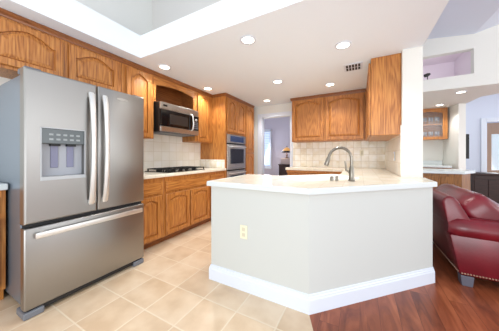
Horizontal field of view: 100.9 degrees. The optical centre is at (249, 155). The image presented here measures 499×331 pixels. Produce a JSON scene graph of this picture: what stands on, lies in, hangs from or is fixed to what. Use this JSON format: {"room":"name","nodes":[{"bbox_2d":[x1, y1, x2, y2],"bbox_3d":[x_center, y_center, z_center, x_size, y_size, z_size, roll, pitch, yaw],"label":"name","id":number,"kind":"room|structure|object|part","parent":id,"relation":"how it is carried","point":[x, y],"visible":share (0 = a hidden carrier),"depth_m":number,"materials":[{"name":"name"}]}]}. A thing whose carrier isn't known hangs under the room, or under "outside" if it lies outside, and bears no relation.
{"room":"kitchen","nodes":[
{"label":"kitchen","id":0,"kind":"room"},
{"bbox_2d":[0,0,151,84],"bbox_3d":[-1.634,-0.944,3.174,0.120,4.200,5.250,0,0,28],"label":"wall","id":1,"kind":"structure","parent":0,"point":[134,15],"depth_m":2.90,"materials":[{"name":"white paint"}]},
{"bbox_2d":[0,8,122,91],"bbox_3d":[-1.965,-0.948,2.061,0.347,0.468,1.175,0,0,28],"label":"upper cabinet","id":2,"kind":"object","parent":1,"relation":"attached to","point":[24,41],"visible":0.96,"depth_m":1.93,"materials":[{"name":"brown wood"}]},
{"bbox_3d":[-1.926,-0.922,1.796,0.027,0.367,0.465,0,0,28],"label":"door","id":3,"kind":"part","parent":2,"relation":"part of","materials":[{"name":"brown wood"}]},
{"bbox_3d":[-1.833,-1.155,1.990,0.048,0.053,1.175,0,0,28],"label":"crown molding","id":4,"kind":"part","parent":2,"relation":"part of","materials":[{"name":"brown wood"}]},
{"bbox_3d":[-1.681,-0.922,2.254,0.027,0.367,0.475,0,0,28],"label":"door","id":5,"kind":"part","parent":2,"relation":"part of","materials":[{"name":"brown wood"}]},
{"bbox_2d":[121,58,154,138],"bbox_3d":[-1.582,-0.708,2.775,0.347,0.948,0.440,0,0,28],"label":"upper cabinet","id":6,"kind":"object","parent":1,"relation":"attached to","point":[136,79],"visible":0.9,"depth_m":2.74,"materials":[{"name":"brown wood"}]},
{"bbox_3d":[-1.450,-1.155,2.704,0.048,0.053,0.440,0,0,28],"label":"crown molding","id":7,"kind":"part","parent":6,"relation":"part of","materials":[{"name":"brown wood"}]},
{"bbox_3d":[-1.443,-0.677,2.699,0.027,0.857,0.343,0,0,28],"label":"door","id":8,"kind":"part","parent":6,"relation":"part of","materials":[{"name":"brown wood"}]},
{"bbox_2d":[144,134,199,170],"bbox_3d":[-1.427,-0.051,3.420,0.012,0.585,1.780,0,0,28],"label":"backsplash","id":9,"kind":"structure","parent":1,"relation":"attached to","point":[162,151],"depth_m":3.52,"materials":[{"name":"beige tile"}]},
{"bbox_2d":[154,71,195,109],"bbox_3d":[-1.283,-0.976,3.332,0.347,0.413,0.816,0,0,28],"label":"upper cabinet","id":10,"kind":"object","parent":1,"relation":"attached to","point":[167,89],"visible":0.68,"depth_m":3.43,"materials":[{"name":"brown wood"}]},
{"bbox_3d":[-1.152,-1.155,3.261,0.048,0.053,0.816,0,0,28],"label":"crown molding","id":11,"kind":"part","parent":10,"relation":"part of","materials":[{"name":"brown wood"}]},
{"bbox_2d":[154,101,198,136],"bbox_3d":[-1.217,-0.547,3.296,0.472,0.430,0.770,0,0,28],"label":"microwave","id":12,"kind":"object","parent":10,"relation":"attached to","point":[169,119],"visible":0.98,"depth_m":3.11,"materials":[{"name":"silver metal"}]},
{"bbox_3d":[-1.100,-0.538,3.158,0.032,0.238,0.633,0,0,28],"label":"door","id":13,"kind":"part","parent":12,"relation":"part of","materials":[{"name":"black glass"}]},
{"bbox_3d":[-1.071,-0.381,3.218,0.030,0.073,0.770,0,0,28],"label":"trim","id":14,"kind":"part","parent":12,"relation":"part of","materials":[{"name":"silver metal"}]},
{"bbox_3d":[-0.919,-0.538,3.498,0.030,0.238,0.128,0,0,28],"label":"control panel","id":15,"kind":"part","parent":12,"relation":"part of","materials":[{"name":"black"}]},
{"bbox_2d":[182,88,212,142],"bbox_3d":[-0.974,-0.713,3.908,0.347,0.938,0.484,0,0,28],"label":"upper cabinet","id":16,"kind":"object","parent":1,"relation":"attached to","point":[203,100],"visible":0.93,"depth_m":3.79,"materials":[{"name":"brown wood"}]},
{"bbox_3d":[-0.853,-0.682,3.799,0.027,0.847,0.310,0,0,28],"label":"door","id":17,"kind":"part","parent":16,"relation":"part of","materials":[{"name":"brown wood"}]},
{"bbox_3d":[-0.843,-1.155,3.838,0.048,0.053,0.484,0,0,28],"label":"crown molding","id":18,"kind":"part","parent":16,"relation":"part of","materials":[{"name":"brown wood"}]},
{"bbox_2d":[152,0,221,30],"bbox_3d":[0.021,-2.099,2.474,3.460,1.290,0.120,0,0,28],"label":"wall","id":19,"kind":"structure","parent":0,"point":[164,12],"depth_m":3.02,"materials":[{"name":"white paint"}]},
{"bbox_2d":[0,0,448,106],"bbox_3d":[-0.048,-1.319,2.323,3.480,0.270,5.250,0,0,28],"label":"ceiling","id":20,"kind":"structure","parent":0,"point":[296,40],"depth_m":2.16,"materials":[{"name":"white paint"}]},
{"bbox_2d":[158,64,170,69],"bbox_3d":[-1.134,-1.179,2.752,0.170,0.008,0.170,0,0,28],"label":"recessed light","id":21,"kind":"object","parent":20,"relation":"in","point":[161,66],"visible":1,"depth_m":2.73,"materials":[{"name":"white paint"}]},
{"bbox_2d":[240,35,255,44],"bbox_3d":[-0.016,-1.179,2.108,0.170,0.008,0.170,0,0,28],"label":"recessed light","id":22,"kind":"object","parent":20,"relation":"in","point":[246,39],"visible":1,"depth_m":2.10,"materials":[{"name":"white paint"}]},
{"bbox_2d":[272,80,282,83],"bbox_3d":[0.452,-1.179,3.298,0.170,0.008,0.170,0,0,28],"label":"recessed light","id":23,"kind":"object","parent":20,"relation":"in","point":[274,81],"visible":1,"depth_m":3.29,"materials":[{"name":"white paint"}]},
{"bbox_2d":[334,41,351,49],"bbox_3d":[1.003,-1.179,2.208,0.170,0.008,0.170,0,0,28],"label":"recessed light","id":24,"kind":"object","parent":20,"relation":"in","point":[343,44],"visible":1,"depth_m":2.20,"materials":[{"name":"white paint"}]},
{"bbox_2d":[344,62,362,71],"bbox_3d":[1.385,-1.178,2.752,0.220,0.010,0.240,0,0,28],"label":"ceiling vent","id":25,"kind":"object","parent":20,"relation":"in","point":[354,66],"visible":1,"depth_m":2.73,"materials":[{"name":"metal"}]},
{"bbox_2d":[0,221,498,330],"bbox_3d":[2.465,1.186,4.068,12.500,0.060,11.500,0,0,28],"label":"floor","id":26,"kind":"structure","parent":0,"point":[172,289],"depth_m":1.58,"materials":[{"name":"beige tile"}]},
{"bbox_2d":[0,190,5,299],"bbox_3d":[-2.351,0.714,1.247,0.436,0.885,1.076,0,0,28],"label":"base cabinet","id":27,"kind":"object","parent":26,"relation":"on","point":[2,192],"visible":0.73,"depth_m":1.62,"materials":[{"name":"brown wood"}]},
{"bbox_2d":[0,182,7,189],"bbox_3d":[-2.346,0.245,1.242,0.449,0.049,1.091,0,0,28],"label":"countertop","id":28,"kind":"structure","parent":27,"relation":"on","point":[3,186],"depth_m":1.60,"materials":[{"name":"white stone"}]},
{"bbox_2d":[0,66,143,320],"bbox_3d":[-1.677,0.261,1.997,0.877,1.790,0.908,0,0,28],"label":"refrigerator","id":29,"kind":"object","parent":26,"relation":"on","point":[72,151],"visible":1,"depth_m":1.67,"materials":[{"name":"silver metal"}]},
{"bbox_3d":[-1.488,-0.066,1.642,0.075,1.107,0.451,0,0,28],"label":"door","id":30,"kind":"part","parent":29,"relation":"part of","materials":[{"name":"silver metal"}]},
{"bbox_3d":[-1.483,-0.147,1.637,0.049,0.116,0.269,0,0,28],"label":"dispenser panel","id":31,"kind":"part","parent":29,"relation":"part of","materials":[{"name":"grey"}]},
{"bbox_3d":[-1.382,0.805,1.840,0.075,0.578,0.902,0,0,28],"label":"freezer drawer","id":32,"kind":"part","parent":29,"relation":"part of","materials":[{"name":"silver metal"}]},
{"bbox_3d":[-1.343,-0.061,1.764,0.068,0.965,0.044,0,0,28],"label":"handle","id":33,"kind":"part","parent":29,"relation":"part of","materials":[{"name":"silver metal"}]},
{"bbox_3d":[-1.294,-0.061,1.856,0.068,0.965,0.044,0,0,28],"label":"handle","id":34,"kind":"part","parent":29,"relation":"part of","materials":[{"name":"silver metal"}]},
{"bbox_3d":[-1.274,-0.066,2.042,0.075,1.107,0.445,0,0,28],"label":"door","id":35,"kind":"part","parent":29,"relation":"part of","materials":[{"name":"silver metal"}]},
{"bbox_2d":[141,177,162,248],"bbox_3d":[-1.478,0.719,2.662,0.636,0.874,0.393,0,0,28],"label":"base cabinet","id":36,"kind":"object","parent":26,"relation":"on","point":[153,188],"visible":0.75,"depth_m":2.55,"materials":[{"name":"brown wood"}]},
{"bbox_3d":[-1.216,0.781,2.507,0.027,0.540,0.330,0,0,28],"label":"door","id":37,"kind":"part","parent":36,"relation":"part of","materials":[{"name":"brown wood"}]},
{"bbox_3d":[-1.220,0.411,2.509,0.019,0.140,0.330,0,0,28],"label":"drawer","id":38,"kind":"part","parent":36,"relation":"part of","materials":[{"name":"brown wood"}]},
{"bbox_2d":[144,167,225,178],"bbox_3d":[-1.139,0.261,3.264,0.642,0.040,1.776,0,0,28],"label":"countertop","id":39,"kind":"structure","parent":36,"relation":"on","point":[147,175],"depth_m":2.90,"materials":[{"name":"white stone"}]},
{"bbox_2d":[145,166,204,172],"bbox_3d":[-1.141,0.216,3.278,0.490,0.048,0.800,0,0,28],"label":"cooktop","id":40,"kind":"object","parent":39,"relation":"in","point":[181,168],"visible":1,"depth_m":3.09,"materials":[{"name":"black metal"}]},
{"bbox_2d":[200,159,224,167],"bbox_3d":[-0.739,0.161,4.048,0.605,0.159,0.020,0,0,28],"label":"side splash","id":41,"kind":"object","parent":39,"relation":"on","point":[209,163],"visible":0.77,"depth_m":4.03,"materials":[{"name":"tile"}]},
{"bbox_2d":[160,172,208,241],"bbox_3d":[-1.165,0.719,3.246,0.636,0.874,0.928,0,0,28],"label":"base cabinet","id":42,"kind":"object","parent":26,"relation":"on","point":[185,197],"visible":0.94,"depth_m":3.00,"materials":[{"name":"brown wood"}]},
{"bbox_3d":[-1.002,0.781,2.906,0.027,0.540,0.425,0,0,28],"label":"door","id":43,"kind":"part","parent":42,"relation":"part of","materials":[{"name":"brown wood"}]},
{"bbox_3d":[-0.899,0.411,3.106,0.019,0.140,0.875,0,0,28],"label":"drawer","id":44,"kind":"part","parent":42,"relation":"part of","materials":[{"name":"brown wood"}]},
{"bbox_3d":[-0.790,0.781,3.303,0.027,0.540,0.425,0,0,28],"label":"door","id":45,"kind":"part","parent":42,"relation":"part of","materials":[{"name":"brown wood"}]},
{"bbox_2d":[206,171,223,221],"bbox_3d":[-0.839,0.719,3.855,0.636,0.874,0.449,0,0,28],"label":"base cabinet","id":46,"kind":"object","parent":26,"relation":"on","point":[215,175],"visible":0.11,"depth_m":3.59,"materials":[{"name":"brown wood"}]},
{"bbox_3d":[-0.571,0.781,3.710,0.027,0.540,0.400,0,0,28],"label":"door","id":47,"kind":"part","parent":46,"relation":"part of","materials":[{"name":"brown wood"}]},
{"bbox_3d":[-0.575,0.411,3.712,0.019,0.140,0.400,0,0,28],"label":"drawer","id":48,"kind":"part","parent":46,"relation":"part of","materials":[{"name":"brown wood"}]},
{"bbox_2d":[200,93,254,177],"bbox_3d":[-0.452,-0.013,4.555,0.657,2.338,1.198,0,0,28],"label":"tall cabinet","id":49,"kind":"object","parent":26,"relation":"on","point":[232,115],"visible":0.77,"depth_m":4.08,"materials":[{"name":"brown wood"}]},
{"bbox_3d":[-0.587,-1.155,3.964,0.280,0.053,0.028,0,0,28],"label":"crown molding","id":50,"kind":"part","parent":49,"relation":"part of","materials":[{"name":"brown wood"}]},
{"bbox_3d":[-0.347,-0.776,4.086,0.027,0.645,0.325,0,0,28],"label":"door","id":51,"kind":"part","parent":49,"relation":"part of","materials":[{"name":"brown wood"}]},
{"bbox_2d":[226,134,245,177],"bbox_3d":[-0.503,0.118,4.377,0.677,1.065,0.700,0,0,28],"label":"wall oven","id":52,"kind":"object","parent":49,"relation":"in","point":[235,145],"visible":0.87,"depth_m":4.17,"materials":[{"name":"silver metal"}]},
{"bbox_3d":[-0.261,0.471,4.247,0.026,0.330,0.696,0,0,28],"label":"door","id":53,"kind":"part","parent":52,"relation":"part of","materials":[{"name":"silver metal"}]},
{"bbox_3d":[-0.261,0.031,4.247,0.026,0.500,0.696,0,0,28],"label":"door","id":54,"kind":"part","parent":52,"relation":"part of","materials":[{"name":"silver metal"}]},
{"bbox_3d":[-0.261,-0.327,4.247,0.026,0.165,0.696,0,0,28],"label":"control panel","id":55,"kind":"part","parent":52,"relation":"part of","materials":[{"name":"silver metal"}]},
{"bbox_3d":[-0.181,-1.155,4.415,0.048,0.053,1.190,0,0,28],"label":"crown molding","id":56,"kind":"part","parent":49,"relation":"part of","materials":[{"name":"brown wood"}]},
{"bbox_3d":[-0.182,-0.776,4.393,0.027,0.645,0.340,0,0,28],"label":"door","id":57,"kind":"part","parent":49,"relation":"part of","materials":[{"name":"brown wood"}]},
{"bbox_3d":[0.008,0.506,4.747,0.027,1.080,0.375,0,0,28],"label":"door","id":58,"kind":"part","parent":49,"relation":"part of","materials":[{"name":"brown wood"}]},
{"bbox_3d":[0.008,-0.579,4.747,0.027,1.040,0.375,0,0,28],"label":"door","id":59,"kind":"part","parent":49,"relation":"part of","materials":[{"name":"brown wood"}]},
{"bbox_2d":[278,164,289,175],"bbox_3d":[1.315,0.726,6.971,0.570,0.860,0.430,0,0,28],"label":"console table","id":60,"kind":"object","parent":26,"relation":"on","point":[282,171],"visible":0.34,"depth_m":6.85,"materials":[{"name":"brown wood"}]},
{"bbox_2d":[281,158,289,163],"bbox_3d":[1.269,0.196,7.001,0.340,0.199,0.300,0,0,28],"label":"storage box","id":61,"kind":"object","parent":60,"relation":"on","point":[283,160],"visible":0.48,"depth_m":6.87,"materials":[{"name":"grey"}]},
{"bbox_2d":[281,147,289,157],"bbox_3d":[1.269,-0.115,7.001,0.400,0.420,0.400,0,0,28],"label":"table lamp","id":62,"kind":"object","parent":61,"relation":"on","point":[286,150],"visible":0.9,"depth_m":6.90,"materials":[{"name":"yellow glass"}]},
{"bbox_2d":[287,170,341,174],"bbox_3d":[1.608,0.720,3.913,1.665,0.872,0.617,0,0,28],"label":"base cabinet","id":63,"kind":"object","parent":26,"relation":"on","point":[289,172],"visible":0.06,"depth_m":3.85,"materials":[{"name":"brown wood"}]},
{"bbox_3d":[0.971,0.411,3.928,0.480,0.140,0.019,0,0,28],"label":"drawer","id":64,"kind":"part","parent":63,"relation":"part of","materials":[{"name":"brown wood"}]},
{"bbox_2d":[207,166,436,194],"bbox_3d":[1.127,0.261,2.812,1.900,0.044,3.011,0,0,28],"label":"countertop","id":65,"kind":"structure","parent":63,"relation":"on","point":[370,179],"depth_m":1.83,"materials":[{"name":"white stone"}]},
{"bbox_2d":[281,174,358,180],"bbox_3d":[0.763,0.323,2.269,0.760,0.186,0.420,0,0,-17],"label":"sink","id":66,"kind":"object","parent":65,"relation":"in","point":[318,176],"visible":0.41,"depth_m":2.39,"materials":[{"name":"white ceramic"}]},
{"bbox_2d":[330,176,337,180],"bbox_3d":[0.803,0.218,1.954,0.076,0.046,0.031,0,0,3],"label":"soap dispenser","id":67,"kind":"object","parent":65,"relation":"on","point":[331,177],"visible":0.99,"depth_m":1.94,"materials":[{"name":"silver metal"}]},
{"bbox_2d":[324,146,354,180],"bbox_3d":[0.850,0.078,1.948,0.287,0.326,0.059,0,0,1],"label":"faucet","id":68,"kind":"object","parent":65,"relation":"on","point":[327,161],"visible":0.98,"depth_m":1.93,"materials":[{"name":"silver metal"}]},
{"bbox_3d":[0.857,0.018,1.946,0.240,0.206,0.027,0,0,0],"label":"spout","id":69,"kind":"part","parent":68,"relation":"part of","materials":[{"name":"silver metal"}]},
{"bbox_2d":[423,173,469,189],"bbox_3d":[3.179,0.724,3.600,0.998,0.865,0.650,0,0,28],"label":"bar cabinet","id":70,"kind":"object","parent":26,"relation":"on","point":[460,180],"visible":0.18,"depth_m":3.27,"materials":[{"name":"brown wood"}]},
{"bbox_3d":[2.946,0.686,3.362,0.695,0.700,0.010,0,0,28],"label":"panel","id":71,"kind":"part","parent":70,"relation":"part of","materials":[{"name":"brown wood"}]},
{"bbox_2d":[423,168,474,173],"bbox_3d":[3.208,0.268,3.590,1.059,0.044,0.720,0,0,28],"label":"countertop","id":72,"kind":"structure","parent":70,"relation":"on","point":[425,170],"depth_m":3.33,"materials":[{"name":"white stone"}]},
{"bbox_2d":[433,184,498,287],"bbox_3d":[2.480,0.752,2.125,1.012,0.809,1.115,0,0,28],"label":"leather armchair","id":73,"kind":"object","parent":26,"relation":"on","point":[465,221],"visible":0.8,"depth_m":1.84,"materials":[{"name":"red leather"}]},
{"bbox_3d":[2.138,1.048,2.324,0.014,0.016,1.052,0,0,28],"label":"nailhead trim","id":74,"kind":"part","parent":73,"relation":"part of","materials":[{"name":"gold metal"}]},
{"bbox_3d":[2.155,0.722,2.300,0.274,0.688,1.010,0,0,28],"label":"backrest","id":75,"kind":"part","parent":73,"relation":"part of","materials":[{"name":"red leather"}]},
{"bbox_2d":[435,184,498,220],"bbox_3d":[2.403,0.611,2.218,0.522,0.527,0.940,0,0,28],"label":"cushion","id":76,"kind":"object","parent":73,"relation":"on","point":[476,205],"depth_m":1.90,"materials":[{"name":"red leather"}]},
{"bbox_3d":[2.279,0.813,1.711,0.975,0.505,0.195,0,0,28],"label":"armrest","id":77,"kind":"part","parent":73,"relation":"part of","materials":[{"name":"red leather"}]},
{"bbox_3d":[2.267,1.048,1.629,0.869,0.016,0.016,0,0,28],"label":"nailhead trim","id":78,"kind":"part","parent":73,"relation":"part of","materials":[{"name":"gold metal"}]},
{"bbox_2d":[470,172,498,203],"bbox_3d":[5.496,0.781,4.854,0.560,0.750,0.490,0,0,28],"label":"chest","id":79,"kind":"object","parent":26,"relation":"on","point":[486,184],"visible":0.49,"depth_m":4.67,"materials":[{"name":"brown wood"}]},
{"bbox_3d":[5.291,0.796,4.714,0.210,0.480,0.014,0,0,28],"label":"door","id":80,"kind":"part","parent":79,"relation":"part of","materials":[{"name":"brown wood"}]},
{"bbox_3d":[5.392,0.506,4.660,0.440,0.060,0.014,0,0,28],"label":"drawer","id":81,"kind":"part","parent":79,"relation":"part of","materials":[{"name":"brown wood"}]},
{"bbox_3d":[5.494,0.796,4.606,0.210,0.480,0.014,0,0,28],"label":"door","id":82,"kind":"part","parent":79,"relation":"part of","materials":[{"name":"brown wood"}]},
{"bbox_3d":[4.295,0.723,5.384,1.278,0.865,0.648,0,0,28],"label":"bar cabinet","id":83,"kind":"object","parent":26,"relation":"on","visible":0},
{"bbox_2d":[423,160,451,167],"bbox_3d":[4.288,0.213,5.370,1.278,0.154,0.678,0,0,28],"label":"countertop","id":84,"kind":"structure","parent":83,"relation":"on","point":[426,163],"depth_m":5.36,"materials":[{"name":"white stone"}]},
{"bbox_2d":[265,116,289,175],"bbox_3d":[0.008,-0.194,6.787,5.600,2.700,2.670,0,0,28],"label":"wall","id":85,"kind":"structure","parent":0,"point":[280,126],"depth_m":7.61,"materials":[{"name":"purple paint"}]},
{"bbox_2d":[265,129,271,168],"bbox_3d":[0.469,-0.244,7.879,0.820,1.480,0.070,0,0,28],"label":"window","id":86,"kind":"structure","parent":85,"relation":"in","point":[266,130],"depth_m":7.75,"materials":[{"name":"white glass"}]},
{"bbox_2d":[265,132,269,164],"bbox_3d":[0.483,-0.257,7.884,0.640,1.266,0.042,0,0,28],"label":"shutter","id":87,"kind":"object","parent":86,"relation":"attached to","point":[266,140],"depth_m":7.78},
{"bbox_2d":[254,103,305,173],"bbox_3d":[1.164,-0.024,4.584,3.480,2.360,0.120,0,0,28],"label":"wall","id":88,"kind":"structure","parent":0,"point":[286,107],"depth_m":5.01,"materials":[{"name":"white paint"}]},
{"bbox_2d":[258,111,292,174],"bbox_3d":[0.619,0.081,4.868,0.870,2.150,0.155,0,0,28],"label":"trim","id":89,"kind":"structure","parent":88,"relation":"attached to","point":[261,121],"depth_m":4.97,"materials":[{"name":"white paint"}]},
{"bbox_2d":[290,88,365,142],"bbox_3d":[1.536,-0.731,4.113,1.370,0.903,0.357,0,0,28],"label":"upper cabinet","id":90,"kind":"object","parent":88,"relation":"attached to","point":[337,116],"visible":1,"depth_m":3.92,"materials":[{"name":"brown wood"}]},
{"bbox_3d":[1.165,-0.709,4.125,0.615,0.820,0.027,0,0,28],"label":"door","id":91,"kind":"part","parent":90,"relation":"part of","materials":[{"name":"brown wood"}]},
{"bbox_3d":[1.458,-1.155,3.974,1.365,0.053,0.038,0,0,28],"label":"crown molding","id":92,"kind":"part","parent":90,"relation":"part of","materials":[{"name":"brown wood"}]},
{"bbox_3d":[1.747,-0.709,3.814,0.645,0.820,0.027,0,0,28],"label":"door","id":93,"kind":"part","parent":90,"relation":"part of","materials":[{"name":"brown wood"}]},
{"bbox_2d":[293,141,384,167],"bbox_3d":[1.741,-0.051,4.200,1.740,0.585,0.012,0,0,28],"label":"backsplash","id":94,"kind":"structure","parent":88,"relation":"attached to","point":[309,154],"depth_m":4.14,"materials":[{"name":"tile"}]},
{"bbox_2d":[211,186,432,293],"bbox_3d":[0.779,0.720,1.862,2.241,0.872,0.617,0,0,-7],"label":"wall","id":95,"kind":"structure","parent":0,"point":[308,244],"depth_m":1.67,"materials":[{"name":"grey paint"}]},
{"bbox_2d":[240,225,246,238],"bbox_3d":[-0.050,0.656,1.763,0.070,0.116,0.008,0,0,28],"label":"wall outlet","id":96,"kind":"object","parent":95,"relation":"attached to","point":[243,229],"visible":1,"depth_m":1.76,"materials":[{"name":"beige plastic"}]},
{"bbox_2d":[209,264,434,314],"bbox_3d":[0.767,1.087,1.833,2.273,0.138,0.630,0,0,-4],"label":"baseboard","id":97,"kind":"structure","parent":95,"relation":"attached to","point":[309,304],"depth_m":1.66,"materials":[{"name":"white paint"}]},
{"bbox_2d":[390,46,422,177],"bbox_3d":[2.800,-0.024,4.144,0.180,2.360,4.250,0,0,28],"label":"wall","id":98,"kind":"structure","parent":0,"point":[412,58],"depth_m":2.27,"materials":[{"name":"white paint"}]},
{"bbox_2d":[366,53,400,140],"bbox_3d":[1.898,-0.713,2.999,0.326,0.938,1.250,0,0,28],"label":"upper cabinet","id":99,"kind":"object","parent":98,"relation":"attached to","point":[383,87],"visible":1,"depth_m":2.45,"materials":[{"name":"brown wood"}]},
{"bbox_3d":[1.964,-0.692,3.437,0.027,0.885,0.395,0,0,28],"label":"door","id":100,"kind":"part","parent":99,"relation":"part of","materials":[{"name":"brown wood"}]},
{"bbox_3d":[1.574,-0.692,2.710,0.027,0.885,0.395,0,0,28],"label":"door","id":101,"kind":"part","parent":99,"relation":"part of","materials":[{"name":"brown wood"}]},
{"bbox_2d":[385,125,401,176],"bbox_3d":[2.103,-0.051,3.050,0.016,0.585,1.672,0,0,28],"label":"backsplash","id":102,"kind":"structure","parent":98,"relation":"attached to","point":[394,144],"depth_m":2.68,"materials":[{"name":"beige tile"}]},
{"bbox_2d":[423,140,442,164],"bbox_3d":[4.582,-0.024,5.656,1.530,2.360,0.100,0,0,28],"label":"wall","id":103,"kind":"structure","parent":0,"point":[432,149],"depth_m":5.45,"materials":[{"name":"white paint"}]},
{"bbox_2d":[423,107,447,139],"bbox_3d":[4.636,-0.793,5.371,0.695,0.778,0.348,0,0,28],"label":"upper cabinet","id":104,"kind":"object","parent":103,"relation":"attached to","point":[441,125],"visible":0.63,"depth_m":5.27,"materials":[{"name":"brown wood"}]},
{"bbox_2d":[423,124,441,126],"bbox_3d":[4.641,-0.783,5.380,0.655,0.018,0.288,0,0,28],"label":"shelf","id":105,"kind":"object","parent":104,"relation":"attached to","point":[425,125],"depth_m":5.33,"materials":[{"name":"brown wood"}]},
{"bbox_2d":[423,51,470,79],"bbox_3d":[3.631,-1.704,4.232,1.200,0.600,0.810,0,0,28],"label":"wall niche","id":106,"kind":"object","parent":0,"point":[460,63],"visible":0.31,"depth_m":4.26,"materials":[{"name":"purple paint"}]},
{"bbox_2d":[443,104,465,168],"bbox_3d":[4.965,-0.014,4.997,0.230,2.340,0.700,0,0,28],"label":"wall","id":107,"kind":"structure","parent":0,"point":[454,147],"depth_m":4.78,"materials":[{"name":"white paint"}]},
{"bbox_2d":[466,134,468,158],"bbox_3d":[5.168,-0.206,5.058,0.067,0.565,0.800,0,0,28],"label":"television","id":108,"kind":"object","parent":107,"relation":"attached to","point":[467,135],"visible":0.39,"depth_m":4.71,"materials":[{"name":"black"}]},
{"bbox_2d":[423,24,498,73],"bbox_3d":[4.909,-2.192,3.018,4.600,1.575,0.120,0,0,28],"label":"wall","id":109,"kind":"structure","parent":0,"point":[483,45],"depth_m":3.52,"materials":[{"name":"white paint"}]},
{"bbox_2d":[423,70,498,108],"bbox_3d":[5.396,-1.294,3.926,4.600,0.220,2.180,0,0,28],"label":"soffit","id":110,"kind":"object","parent":109,"relation":"attached to","point":[436,91],"depth_m":3.76,"materials":[{"name":"white paint"}]},
{"bbox_2d":[427,0,498,38],"bbox_3d":[2.212,-2.604,1.776,8.180,1.050,4.820,0,0,28],"label":"ceiling","id":111,"kind":"structure","parent":0,"point":[459,17],"depth_m":3.18,"materials":[{"name":"white paint"}]},
{"bbox_2d":[466,94,498,171],"bbox_3d":[7.431,-0.444,4.866,4.500,3.200,0.120,0,0,28],"label":"wall","id":112,"kind":"structure","parent":0,"point":[487,106],"depth_m":5.51,"materials":[{"name":"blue paint"}]},
{"bbox_2d":[481,117,498,171],"bbox_3d":[6.627,0.086,5.291,1.020,2.140,0.170,0,0,28],"label":"trim","id":113,"kind":"structure","parent":112,"relation":"attached to","point":[484,121],"depth_m":5.43,"materials":[{"name":"white paint"}]},
{"bbox_3d":[8.306,-0.444,6.496,4.500,3.200,0.100,0,0,28],"label":"wall","id":114,"kind":"structure","parent":0,"visible":0},
{"bbox_2d":[487,123,498,172],"bbox_3d":[8.171,-0.194,6.466,1.050,1.700,0.080,0,0,28],"label":"window","id":115,"kind":"structure","parent":114,"relation":"in","point":[492,128],"depth_m":6.64,"materials":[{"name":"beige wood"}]},
{"bbox_2d":[492,134,498,169],"bbox_3d":[8.175,-0.109,6.475,0.810,1.150,0.010,0,0,28],"label":"blind","id":116,"kind":"object","parent":115,"relation":"attached to","point":[495,151],"depth_m":6.62,"materials":[{"name":"white"}]}
]}

